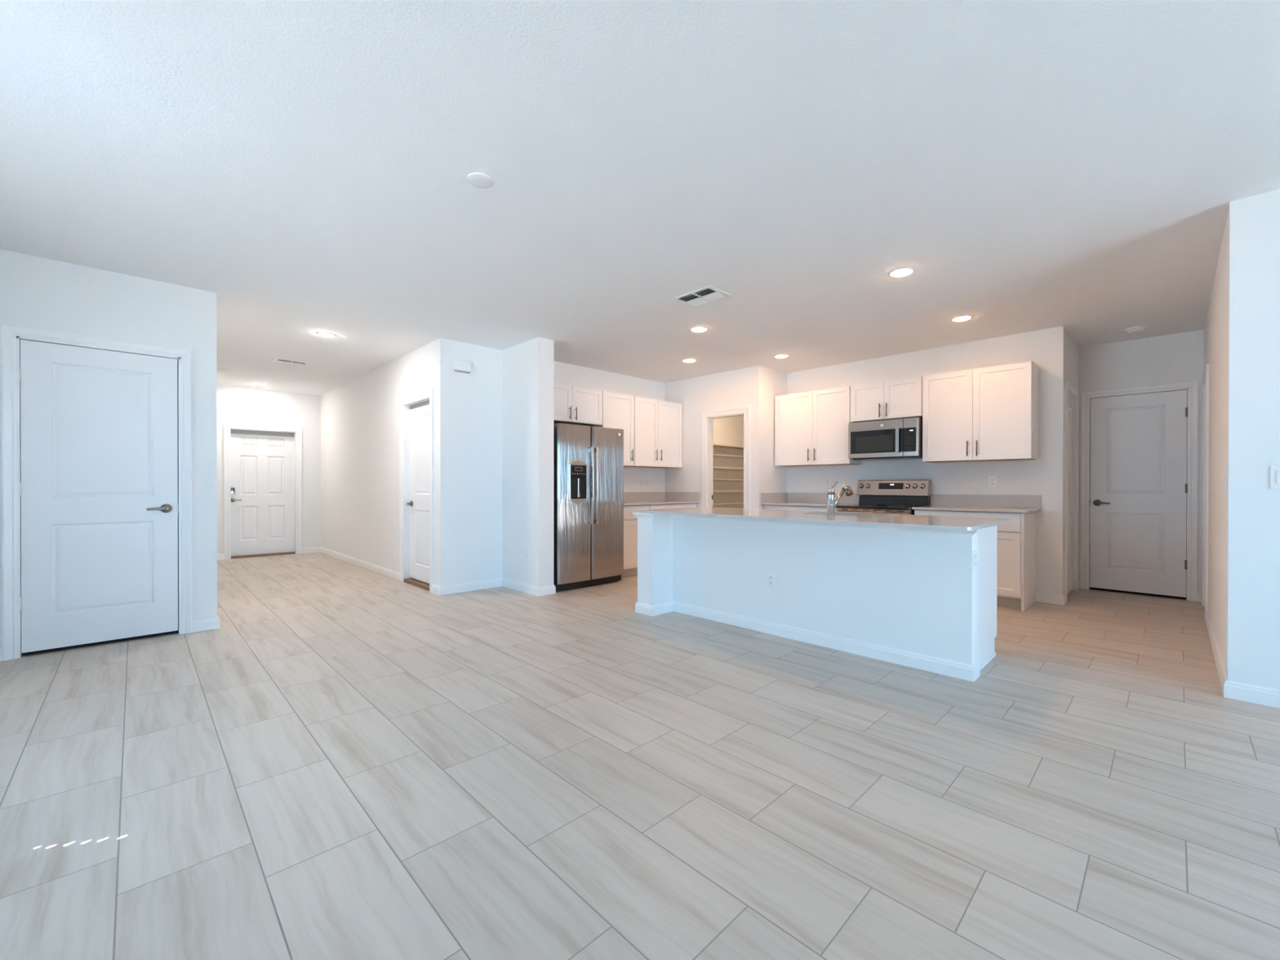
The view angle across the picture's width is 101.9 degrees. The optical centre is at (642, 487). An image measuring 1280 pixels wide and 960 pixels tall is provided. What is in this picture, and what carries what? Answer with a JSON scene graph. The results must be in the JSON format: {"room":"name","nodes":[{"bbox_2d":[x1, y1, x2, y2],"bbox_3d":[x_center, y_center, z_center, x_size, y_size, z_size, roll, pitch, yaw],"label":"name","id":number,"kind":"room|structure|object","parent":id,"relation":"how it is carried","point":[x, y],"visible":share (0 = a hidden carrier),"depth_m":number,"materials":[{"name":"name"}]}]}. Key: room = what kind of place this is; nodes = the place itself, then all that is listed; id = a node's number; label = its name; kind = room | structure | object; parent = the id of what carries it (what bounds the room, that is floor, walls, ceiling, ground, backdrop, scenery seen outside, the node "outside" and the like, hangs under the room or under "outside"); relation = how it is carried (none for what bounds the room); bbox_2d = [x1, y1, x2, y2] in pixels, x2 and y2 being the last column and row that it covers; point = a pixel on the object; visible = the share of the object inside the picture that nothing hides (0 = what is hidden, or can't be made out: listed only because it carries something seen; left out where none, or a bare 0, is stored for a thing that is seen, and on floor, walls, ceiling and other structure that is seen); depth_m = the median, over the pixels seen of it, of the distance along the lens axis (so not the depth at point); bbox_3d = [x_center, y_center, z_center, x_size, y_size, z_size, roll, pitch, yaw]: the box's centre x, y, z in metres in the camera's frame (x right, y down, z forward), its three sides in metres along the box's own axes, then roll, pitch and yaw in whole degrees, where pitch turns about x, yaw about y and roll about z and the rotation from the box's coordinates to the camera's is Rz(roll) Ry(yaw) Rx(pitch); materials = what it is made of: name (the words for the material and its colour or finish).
{"room":"open-plan living room","nodes":[
{"label":"open-plan living room","id":0,"kind":"room"},
{"bbox_2d":[0,248,217,646],"bbox_3d":[-4.323,-0.202,3.101,2.755,2.600,0.120,0,0,-44],"label":"wall","id":1,"kind":"structure","parent":0,"point":[37,292],"depth_m":3.74,"materials":[{"name":"white paint"}]},
{"bbox_2d":[0,324,192,661],"bbox_3d":[-3.756,0.033,3.630,0.909,2.127,0.118,0,0,-44],"label":"trim","id":2,"kind":"structure","parent":1,"relation":"attached to","point":[11,335],"depth_m":3.33,"materials":[{"name":"white paint"}]},
{"bbox_2d":[18,339,178,653],"bbox_3d":[-3.729,0.059,3.592,0.774,2.020,0.091,0,0,-44],"label":"door","id":3,"kind":"structure","parent":1,"relation":"in","point":[98,487],"depth_m":3.58,"materials":[{"name":"white paint"}]},
{"bbox_2d":[22,360,178,655],"bbox_3d":[-3.785,0.064,3.660,0.785,2.065,0.055,0,0,-44],"label":"trim","id":4,"kind":"structure","parent":1,"relation":"attached to","point":[176,631],"depth_m":3.70,"materials":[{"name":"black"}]},
{"bbox_2d":[0,615,219,661],"bbox_3d":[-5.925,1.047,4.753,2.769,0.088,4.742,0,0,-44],"label":"baseboard","id":5,"kind":"structure","parent":1,"relation":"attached to","point":[209,624],"depth_m":3.96,"materials":[{"name":"white paint"}]},
{"bbox_2d":[217,384,320,554],"bbox_3d":[-5.967,-0.222,8.134,2.173,2.600,0.160,0,0,-44],"label":"wall","id":6,"kind":"structure","parent":0,"point":[240,405],"depth_m":8.31,"materials":[{"name":"white paint"}]},
{"bbox_2d":[222,422,302,559],"bbox_3d":[-5.942,0.055,8.140,0.998,2.047,0.168,0,0,-44],"label":"trim","id":7,"kind":"structure","parent":6,"relation":"attached to","point":[227,427],"depth_m":8.05,"materials":[{"name":"white paint"}]},
{"bbox_2d":[231,429,295,559],"bbox_3d":[-5.959,0.099,8.150,0.834,1.960,0.130,0,0,-44],"label":"door","id":8,"kind":"structure","parent":6,"relation":"in","point":[263,521],"depth_m":8.15,"materials":[{"name":"white paint"}]},
{"bbox_2d":[217,546,319,559],"bbox_3d":[-5.971,1.035,8.014,1.753,0.088,0.014,0,0,-44],"label":"baseboard","id":9,"kind":"structure","parent":6,"relation":"attached to","point":[313,549],"depth_m":8.49,"materials":[{"name":"white paint"}]},
{"bbox_2d":[320,340,435,584],"bbox_3d":[-3.687,-0.216,7.029,0.140,2.600,4.608,0,0,-44],"label":"wall","id":10,"kind":"structure","parent":0,"point":[360,416],"depth_m":6.88,"materials":[{"name":"white paint"}]},
{"bbox_2d":[320,546,439,595],"bbox_3d":[-3.696,1.040,6.931,0.014,0.088,4.742,0,0,-44],"label":"baseboard","id":11,"kind":"structure","parent":10,"relation":"attached to","point":[387,572],"depth_m":6.83,"materials":[{"name":"white paint"}]},
{"bbox_2d":[387,538,390,548],"bbox_3d":[-3.075,0.687,6.300,0.007,0.115,0.070,0,0,-44],"label":"outlet","id":12,"kind":"object","parent":10,"relation":"attached to","point":[388,540],"visible":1,"depth_m":6.30,"materials":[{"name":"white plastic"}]},
{"bbox_2d":[395,476,397,487],"bbox_3d":[-2.910,-0.062,6.127,0.010,0.118,0.070,0,0,-44],"label":"light switch","id":13,"kind":"object","parent":10,"relation":"attached to","point":[396,477],"visible":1,"depth_m":6.12,"materials":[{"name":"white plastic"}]},
{"bbox_2d":[399,387,433,592],"bbox_3d":[-2.443,0.030,5.737,0.148,2.120,0.920,0,0,-44],"label":"trim","id":14,"kind":"structure","parent":10,"relation":"attached to","point":[405,402],"depth_m":5.97,"materials":[{"name":"white paint"}]},
{"bbox_2d":[404,400,429,591],"bbox_3d":[-2.438,0.073,5.745,0.130,2.033,0.750,0,0,-44],"label":"door","id":15,"kind":"structure","parent":10,"relation":"in","point":[419,503],"depth_m":5.79,"materials":[{"name":"white paint"}]},
{"bbox_2d":[502,337,553,586],"bbox_3d":[-1.230,-0.209,5.533,0.179,2.600,0.728,0,0,-44],"label":"wall","id":16,"kind":"structure","parent":0,"point":[527,366],"depth_m":5.37,"materials":[{"name":"white paint"}]},
{"bbox_2d":[524,547,528,559],"bbox_3d":[-1.196,0.687,5.368,0.007,0.115,0.070,0,0,-44],"label":"outlet","id":17,"kind":"object","parent":16,"relation":"attached to","point":[526,550],"visible":1,"depth_m":5.36,"materials":[{"name":"white plastic"}]},
{"bbox_2d":[502,577,555,596],"bbox_3d":[-1.226,1.047,5.532,0.207,0.088,0.742,0,0,-44],"label":"baseboard","id":18,"kind":"structure","parent":16,"relation":"attached to","point":[550,589],"depth_m":5.33,"materials":[{"name":"white paint"}]},
{"bbox_2d":[435,337,743,586],"bbox_3d":[-0.014,-0.214,7.314,5.792,2.600,0.120,0,0,-44],"label":"wall","id":19,"kind":"structure","parent":0,"point":[468,406],"depth_m":5.54,"materials":[{"name":"white paint"}]},
{"bbox_2d":[452,359,471,373],"bbox_3d":[-1.867,-1.256,5.382,0.190,0.124,0.044,0,0,-44],"label":"door chime","id":20,"kind":"object","parent":19,"relation":"attached to","point":[460,366],"visible":1,"depth_m":5.35,"materials":[{"name":"white plastic"}]},
{"bbox_2d":[453,369,470,373],"bbox_3d":[-1.867,-1.199,5.381,0.160,0.010,0.032,0,0,-44],"label":"grille","id":21,"kind":"object","parent":20,"relation":"attached to","point":[460,371],"depth_m":5.38,"materials":[{"name":"grey metal"}]},
{"bbox_2d":[440,577,502,595],"bbox_3d":[-1.796,1.047,5.483,0.706,0.088,0.014,0,0,-44],"label":"baseboard","id":22,"kind":"structure","parent":19,"relation":"attached to","point":[459,588],"depth_m":5.46,"materials":[{"name":"white paint"}]},
{"bbox_2d":[553,382,602,426],"bbox_3d":[-0.910,-0.963,6.090,0.898,0.420,0.369,0,0,-44],"label":"upper cabinet","id":23,"kind":"object","parent":19,"relation":"attached to","point":[572,405],"visible":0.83,"depth_m":6.04,"materials":[{"name":"white paint"}]},
{"bbox_2d":[594,391,634,466],"bbox_3d":[-0.398,-0.724,6.592,0.528,0.900,0.369,0,0,-44],"label":"upper cabinet","id":24,"kind":"object","parent":19,"relation":"attached to","point":[618,409],"visible":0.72,"depth_m":6.55,"materials":[{"name":"white paint"}]},
{"bbox_2d":[640,478,644,486],"bbox_3d":[-0.005,-0.064,7.235,0.070,0.115,0.007,0,0,-44],"label":"outlet","id":25,"kind":"object","parent":19,"relation":"attached to","point":[642,480],"visible":1,"depth_m":7.23,"materials":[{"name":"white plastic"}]},
{"bbox_2d":[623,491,665,501],"bbox_3d":[-0.200,0.130,7.035,1.460,0.123,0.018,0,0,-44],"label":"backsplash","id":26,"kind":"structure","parent":19,"relation":"attached to","point":[628,496],"depth_m":7.24,"materials":[{"name":"stone"}]},
{"bbox_2d":[644,478,648,486],"bbox_3d":[0.063,-0.064,7.301,0.070,0.115,0.007,0,0,-44],"label":"outlet","id":27,"kind":"object","parent":19,"relation":"attached to","point":[646,480],"visible":1,"depth_m":7.30,"materials":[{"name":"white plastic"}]},
{"bbox_2d":[623,395,681,468],"bbox_3d":[0.126,-0.726,7.105,0.922,0.900,0.369,0,0,-44],"label":"upper cabinet","id":28,"kind":"object","parent":19,"relation":"attached to","point":[657,423],"visible":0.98,"depth_m":6.96,"materials":[{"name":"white paint"}]},
{"bbox_2d":[713,443,743,449],"bbox_3d":[1.285,-0.656,8.367,2.220,0.057,0.184,0,0,-44],"label":"shelf","id":29,"kind":"object","parent":19,"relation":"attached to","point":[715,445],"visible":0.3,"depth_m":8.42,"materials":[{"name":"white paint"}]},
{"bbox_2d":[713,453,743,459],"bbox_3d":[1.285,-0.497,8.368,2.220,0.040,0.184,0,0,-44],"label":"shelf","id":30,"kind":"object","parent":19,"relation":"attached to","point":[715,455],"visible":0.29,"depth_m":8.52,"materials":[{"name":"white paint"}]},
{"bbox_2d":[713,466,743,471],"bbox_3d":[1.285,-0.298,8.369,2.220,0.048,0.184,0,0,-44],"label":"shelf","id":31,"kind":"object","parent":19,"relation":"attached to","point":[726,468],"visible":0.29,"depth_m":8.51,"materials":[{"name":"white paint"}]},
{"bbox_2d":[713,478,743,481],"bbox_3d":[1.285,-0.113,8.369,2.220,0.040,0.184,0,0,-44],"label":"shelf","id":32,"kind":"object","parent":19,"relation":"attached to","point":[714,479],"visible":0.29,"depth_m":8.51,"materials":[{"name":"white paint"}]},
{"bbox_2d":[713,489,743,493],"bbox_3d":[1.284,0.075,8.370,2.220,0.048,0.184,0,0,-44],"label":"shelf","id":33,"kind":"object","parent":19,"relation":"attached to","point":[741,491],"visible":0.29,"depth_m":8.45,"materials":[{"name":"white paint"}]},
{"bbox_2d":[713,502,743,506],"bbox_3d":[1.284,0.278,8.371,2.220,0.040,0.184,0,0,-44],"label":"shelf","id":34,"kind":"object","parent":19,"relation":"attached to","point":[736,503],"visible":0.29,"depth_m":8.42,"materials":[{"name":"white paint"}]},
{"bbox_2d":[0,551,1279,959],"bbox_3d":[0.084,1.155,4.638,11.800,0.120,14.308,0,0,-44],"label":"floor","id":35,"kind":"structure","parent":0,"point":[357,762],"depth_m":1.92,"materials":[{"name":"tile"}]},
{"bbox_2d":[553,422,623,591],"bbox_3d":[-0.762,0.212,5.892,0.924,1.757,0.810,0,0,-44],"label":"refrigerator","id":36,"kind":"object","parent":35,"relation":"on","point":[588,460],"visible":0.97,"depth_m":5.57,"materials":[{"name":"silver metal"}]},
{"bbox_2d":[621,504,649,577],"bbox_3d":[-0.303,0.655,6.492,0.538,0.867,0.654,0,0,-44],"label":"base cabinet","id":37,"kind":"object","parent":35,"relation":"on","point":[630,521],"visible":0.12,"depth_m":6.26,"materials":[{"name":"white paint"}]},
{"bbox_2d":[647,502,696,509],"bbox_3d":[0.224,0.653,7.007,0.928,0.867,0.654,0,0,-44],"label":"base cabinet","id":38,"kind":"object","parent":35,"relation":"on","point":[689,504],"visible":0.09,"depth_m":6.78,"materials":[{"name":"white paint"}]},
{"bbox_2d":[623,491,699,505],"bbox_3d":[0.026,0.142,6.817,1.479,0.145,0.646,0,0,-44],"label":"countertop","id":39,"kind":"structure","parent":38,"relation":"on","point":[629,498],"depth_m":7.19,"materials":[{"name":"stone"}]},
{"bbox_2d":[763,504,838,511],"bbox_3d":[2.041,0.657,6.321,0.626,0.867,0.978,0,0,-44],"label":"base cabinet","id":40,"kind":"object","parent":35,"relation":"on","point":[765,507],"visible":0.09,"depth_m":6.15,"materials":[{"name":"white paint"}]},
{"bbox_2d":[760,492,859,506],"bbox_3d":[2.038,0.145,6.319,0.630,0.145,0.985,0,0,-44],"label":"countertop","id":41,"kind":"structure","parent":40,"relation":"on","point":[795,499],"depth_m":6.54,"materials":[{"name":"stone"}]},
{"bbox_2d":[631,511,997,681],"bbox_3d":[1.168,0.661,4.002,1.028,0.875,2.553,0,0,-44],"label":"kitchen island","id":42,"kind":"object","parent":35,"relation":"on","point":[910,597],"visible":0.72,"depth_m":3.51,"materials":[{"name":"white paint"}]},
{"bbox_2d":[766,572,775,588],"bbox_3d":[0.963,0.697,3.889,0.007,0.115,0.070,0,0,-44],"label":"outlet","id":43,"kind":"object","parent":42,"relation":"attached to","point":[771,579],"visible":1,"depth_m":3.89,"materials":[{"name":"white plastic"}]},
{"bbox_2d":[635,506,1011,530],"bbox_3d":[1.181,0.213,3.974,1.005,0.020,2.554,0,0,-44],"label":"island countertop","id":44,"kind":"structure","parent":42,"relation":"on","point":[929,522],"depth_m":3.56,"materials":[{"name":"stone"}]},
{"bbox_2d":[826,480,853,515],"bbox_3d":[1.468,0.079,3.854,0.265,0.250,0.062,0,0,-31],"label":"faucet","id":45,"kind":"object","parent":44,"relation":"on","point":[832,502],"visible":0.98,"depth_m":3.80,"materials":[{"name":"silver metal"}]},
{"bbox_2d":[973,549,977,570],"bbox_3d":[1.918,0.420,2.991,0.066,0.115,0.007,0,0,-44],"label":"outlet","id":46,"kind":"object","parent":42,"relation":"attached to","point":[975,552],"visible":1,"depth_m":2.98,"materials":[{"name":"white plastic"}]},
{"bbox_2d":[835,480,931,515],"bbox_3d":[2.608,0.491,5.650,0.712,1.145,0.766,0,0,-44],"label":"range","id":47,"kind":"object","parent":35,"relation":"on","point":[874,497],"visible":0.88,"depth_m":5.72,"materials":[{"name":"silver metal"}]},
{"bbox_2d":[835,504,920,510],"bbox_3d":[2.596,0.214,5.635,0.590,0.027,0.762,0,0,-44],"label":"cooktop","id":48,"kind":"object","parent":47,"relation":"in","point":[847,507],"depth_m":5.52,"materials":[{"name":"black glass"}]},
{"bbox_2d":[914,509,1035,611],"bbox_3d":[3.242,0.662,5.093,0.626,0.867,0.904,0,0,-44],"label":"base cabinet","id":49,"kind":"object","parent":35,"relation":"on","point":[1015,539],"visible":0.27,"depth_m":4.68,"materials":[{"name":"white paint"}]},
{"bbox_2d":[911,493,1040,512],"bbox_3d":[3.253,0.150,5.077,0.630,0.145,0.946,0,0,-44],"label":"countertop","id":50,"kind":"structure","parent":49,"relation":"on","point":[978,503],"depth_m":5.17,"materials":[{"name":"stone"}]},
{"bbox_2d":[0,0,1279,395],"bbox_3d":[0.086,-1.576,4.628,11.800,0.158,14.308,0,0,-44],"label":"ceiling","id":51,"kind":"structure","parent":0,"point":[1078,166],"depth_m":2.43,"materials":[{"name":"white paint"}]},
{"bbox_2d":[217,368,226,373],"bbox_3d":[-5.447,-1.496,6.696,0.140,0.040,0.140,0,0,-44],"label":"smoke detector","id":52,"kind":"object","parent":51,"relation":"attached to","point":[219,371],"visible":0.79,"depth_m":6.67,"materials":[{"name":"white plastic"}]},
{"bbox_2d":[253,382,267,385],"bbox_3d":[-5.635,-1.512,7.658,0.167,0.014,0.167,0,0,-44],"label":"recessed light","id":53,"kind":"object","parent":51,"relation":"in","point":[256,384],"visible":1,"depth_m":7.62,"materials":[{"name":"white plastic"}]},
{"bbox_2d":[272,358,309,365],"bbox_3d":[-4.242,-1.506,6.265,0.343,0.014,0.210,0,0,-44],"label":"ceiling vent","id":54,"kind":"object","parent":51,"relation":"in","point":[276,360],"visible":1,"depth_m":6.24,"materials":[{"name":"white plastic"}]},
{"bbox_2d":[316,332,336,337],"bbox_3d":[-3.122,-1.501,5.126,0.167,0.014,0.167,0,0,-44],"label":"recessed light","id":55,"kind":"object","parent":51,"relation":"in","point":[322,334],"visible":1,"depth_m":5.10,"materials":[{"name":"white plastic"}]},
{"bbox_2d":[682,359,696,362],"bbox_3d":[0.557,-1.503,6.184,0.167,0.014,0.167,0,0,-44],"label":"recessed light","id":56,"kind":"object","parent":51,"relation":"in","point":[683,360],"visible":1,"depth_m":6.16,"materials":[{"name":"white plastic"}]},
{"bbox_2d":[690,326,707,332],"bbox_3d":[0.540,-1.498,4.947,0.167,0.014,0.167,0,0,-44],"label":"recessed light","id":57,"kind":"object","parent":51,"relation":"in","point":[697,329],"visible":1,"depth_m":4.91,"materials":[{"name":"white plastic"}]},
{"bbox_2d":[672,285,731,307],"bbox_3d":[0.468,-1.494,4.088,0.283,0.016,0.370,0,0,-44],"label":"ceiling vent","id":58,"kind":"object","parent":51,"relation":"in","point":[708,294],"visible":1,"depth_m":4.07,"materials":[{"name":"white plastic"}]},
{"bbox_2d":[773,354,788,358],"bbox_3d":[1.597,-1.501,5.968,0.167,0.014,0.167,0,0,-44],"label":"recessed light","id":59,"kind":"object","parent":51,"relation":"in","point":[779,356],"visible":1,"depth_m":5.93,"materials":[{"name":"white plastic"}]},
{"bbox_2d":[888,266,915,277],"bbox_3d":[1.806,-1.492,3.620,0.167,0.014,0.167,0,0,-44],"label":"recessed light","id":60,"kind":"object","parent":51,"relation":"in","point":[905,271],"visible":1,"depth_m":3.60,"materials":[{"name":"white plastic"}]},
{"bbox_2d":[951,315,973,321],"bbox_3d":[2.840,-1.495,4.617,0.167,0.014,0.167,0,0,-44],"label":"recessed light","id":61,"kind":"object","parent":51,"relation":"in","point":[964,317],"visible":1,"depth_m":4.59,"materials":[{"name":"white plastic"}]},
{"bbox_2d":[1124,325,1146,333],"bbox_3d":[4.660,-1.482,4.907,0.150,0.040,0.150,0,0,-44],"label":"smoke detector","id":62,"kind":"object","parent":51,"relation":"attached to","point":[1133,330],"visible":1,"depth_m":4.87,"materials":[{"name":"white plastic"}]},
{"bbox_2d":[665,364,764,509],"bbox_3d":[0.929,-0.213,7.039,0.120,2.600,1.593,0,0,-44],"label":"wall","id":63,"kind":"structure","parent":0,"point":[742,387],"depth_m":6.94,"materials":[{"name":"white paint"}]},
{"bbox_2d":[701,405,750,508],"bbox_3d":[1.119,0.031,6.832,0.138,2.115,0.775,0,0,-44],"label":"trim","id":64,"kind":"structure","parent":63,"relation":"attached to","point":[708,416],"depth_m":7.00,"materials":[{"name":"white paint"}]},
{"bbox_2d":[764,366,786,505],"bbox_3d":[2.329,-0.213,7.377,2.354,2.600,0.120,0,0,-44],"label":"wall","id":65,"kind":"structure","parent":0,"point":[775,381],"depth_m":6.63,"materials":[{"name":"white paint"}]},
{"bbox_2d":[786,325,1065,595],"bbox_3d":[2.965,-0.207,5.910,0.120,2.600,2.867,0,0,-44],"label":"wall","id":66,"kind":"structure","parent":0,"point":[1044,477],"depth_m":5.24,"materials":[{"name":"white paint"}]},
{"bbox_2d":[774,386,862,466],"bbox_3d":[2.140,-0.719,6.399,0.369,0.894,0.974,0,0,-44],"label":"upper cabinet","id":67,"kind":"object","parent":66,"relation":"attached to","point":[811,427],"visible":0.98,"depth_m":6.27,"materials":[{"name":"white paint"}]},
{"bbox_2d":[787,492,859,503],"bbox_3d":[2.264,0.134,6.526,0.018,0.123,0.966,0,0,-44],"label":"backsplash","id":68,"kind":"structure","parent":66,"relation":"attached to","point":[792,496],"depth_m":6.57,"materials":[{"name":"stone"}]},
{"bbox_2d":[824,478,830,487],"bbox_3d":[2.313,-0.058,6.486,0.007,0.115,0.070,0,0,-44],"label":"outlet","id":69,"kind":"object","parent":66,"relation":"attached to","point":[827,484],"visible":1,"depth_m":6.48,"materials":[{"name":"white plastic"}]},
{"bbox_2d":[850,376,922,422],"bbox_3d":[2.749,-0.952,5.776,0.369,0.414,0.754,0,0,-44],"label":"upper cabinet","id":70,"kind":"object","parent":66,"relation":"attached to","point":[900,398],"visible":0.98,"depth_m":5.65,"materials":[{"name":"white paint"}]},
{"bbox_2d":[848,417,922,460],"bbox_3d":[2.726,-0.519,5.750,0.440,0.424,0.746,0,0,-44],"label":"microwave","id":71,"kind":"object","parent":70,"relation":"attached to","point":[901,438],"visible":0.97,"depth_m":5.59,"materials":[{"name":"silver metal"}]},
{"bbox_2d":[922,360,1038,462],"bbox_3d":[3.339,-0.711,5.173,0.369,0.894,0.923,0,0,-44],"label":"upper cabinet","id":72,"kind":"object","parent":66,"relation":"attached to","point":[988,413],"visible":1,"depth_m":5.02,"materials":[{"name":"white paint"}]},
{"bbox_2d":[931,493,1040,508],"bbox_3d":[3.472,0.139,5.291,0.018,0.123,0.946,0,0,-44],"label":"backsplash","id":73,"kind":"structure","parent":66,"relation":"attached to","point":[970,500],"depth_m":5.25,"materials":[{"name":"stone"}]},
{"bbox_2d":[988,475,996,487],"bbox_3d":[3.533,-0.054,5.238,0.007,0.115,0.070,0,0,-44],"label":"outlet","id":74,"kind":"object","parent":66,"relation":"attached to","point":[992,479],"visible":1,"depth_m":5.24,"materials":[{"name":"white plastic"}]},
{"bbox_2d":[1064,328,1078,592],"bbox_3d":[4.359,-0.204,5.352,1.093,2.600,0.120,0,0,-44],"label":"wall","id":75,"kind":"structure","parent":0,"point":[1071,348],"depth_m":5.14,"materials":[{"name":"white paint"}]},
{"bbox_2d":[1035,582,1079,604],"bbox_3d":[4.245,1.052,5.291,1.107,0.088,0.212,0,0,-44],"label":"baseboard","id":76,"kind":"structure","parent":75,"relation":"attached to","point":[1040,597],"depth_m":4.90,"materials":[{"name":"white paint"}]},
{"bbox_2d":[1067,393,1074,594],"bbox_3d":[4.307,0.068,5.264,0.652,2.016,0.035,0,0,-44],"label":"door","id":77,"kind":"structure","parent":75,"relation":"in","point":[1071,400],"depth_m":5.34,"materials":[{"name":"white paint"}]},
{"bbox_2d":[1065,380,1079,602],"bbox_3d":[4.301,0.040,5.271,0.804,2.112,0.118,0,0,-44],"label":"trim","id":78,"kind":"structure","parent":75,"relation":"attached to","point":[1070,389],"depth_m":5.47,"materials":[{"name":"white paint"}]},
{"bbox_2d":[1078,329,1204,592],"bbox_3d":[5.113,-0.203,5.276,0.120,2.600,1.043,0,0,-44],"label":"wall","id":79,"kind":"structure","parent":0,"point":[1179,357],"depth_m":5.23,"materials":[{"name":"white paint"}]},
{"bbox_2d":[1089,389,1187,597],"bbox_3d":[5.024,0.061,5.274,0.091,2.014,0.732,0,0,-44],"label":"door","id":80,"kind":"structure","parent":79,"relation":"in","point":[1139,486],"depth_m":5.27,"materials":[{"name":"white paint"}]},
{"bbox_2d":[1080,380,1199,601],"bbox_3d":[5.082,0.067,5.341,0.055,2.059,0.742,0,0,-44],"label":"door frame","id":81,"kind":"structure","parent":79,"relation":"attached to","point":[1091,588],"depth_m":5.23,"materials":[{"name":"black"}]},
{"bbox_2d":[1078,580,1200,602],"bbox_3d":[5.022,1.052,5.277,0.014,0.088,0.923,0,0,-44],"label":"baseboard","id":82,"kind":"structure","parent":79,"relation":"attached to","point":[1198,593],"depth_m":4.96,"materials":[{"name":"white paint"}]},
{"bbox_2d":[1204,214,1227,674],"bbox_3d":[4.299,-0.199,3.835,3.059,2.600,0.120,0,0,-44],"label":"wall","id":83,"kind":"structure","parent":0,"point":[1215,331],"depth_m":3.35,"materials":[{"name":"white paint"}]},
{"bbox_2d":[1200,364,1208,621],"bbox_3d":[4.968,0.043,4.517,0.824,2.112,0.118,0,0,-44],"label":"trim","id":84,"kind":"structure","parent":83,"relation":"attached to","point":[1205,383],"depth_m":4.75,"materials":[{"name":"white paint"}]},
{"bbox_2d":[1205,610,1227,695],"bbox_3d":[4.204,1.057,3.841,3.193,0.088,0.014,0,0,-44],"label":"baseboard","id":85,"kind":"structure","parent":83,"relation":"attached to","point":[1220,669],"depth_m":3.25,"materials":[{"name":"white paint"}]},
{"bbox_2d":[1223,467,1226,489],"bbox_3d":[3.166,-0.046,2.819,0.070,0.118,0.010,0,0,-44],"label":"light switch","id":86,"kind":"object","parent":83,"relation":"attached to","point":[1225,468],"visible":1,"depth_m":2.80,"materials":[{"name":"white plastic"}]},
{"bbox_2d":[1226,189,1279,689],"bbox_3d":[4.308,-0.191,1.552,0.120,2.600,3.397,0,0,-44],"label":"wall","id":87,"kind":"structure","parent":0,"point":[1253,379],"depth_m":2.67,"materials":[{"name":"white paint"}]},
{"bbox_2d":[1223,680,1279,707],"bbox_3d":[4.255,1.065,1.515,0.014,0.088,3.411,0,0,-44],"label":"baseboard","id":88,"kind":"structure","parent":87,"relation":"attached to","point":[1263,695],"depth_m":2.66,"materials":[{"name":"white paint"}]},
{"bbox_2d":[1270,465,1279,488],"bbox_3d":[3.212,-0.050,2.581,0.010,0.118,0.116,0,0,-44],"label":"light switch","id":89,"kind":"object","parent":87,"relation":"attached to","point":[1274,469],"visible":1,"depth_m":2.61,"materials":[{"name":"white plastic"}]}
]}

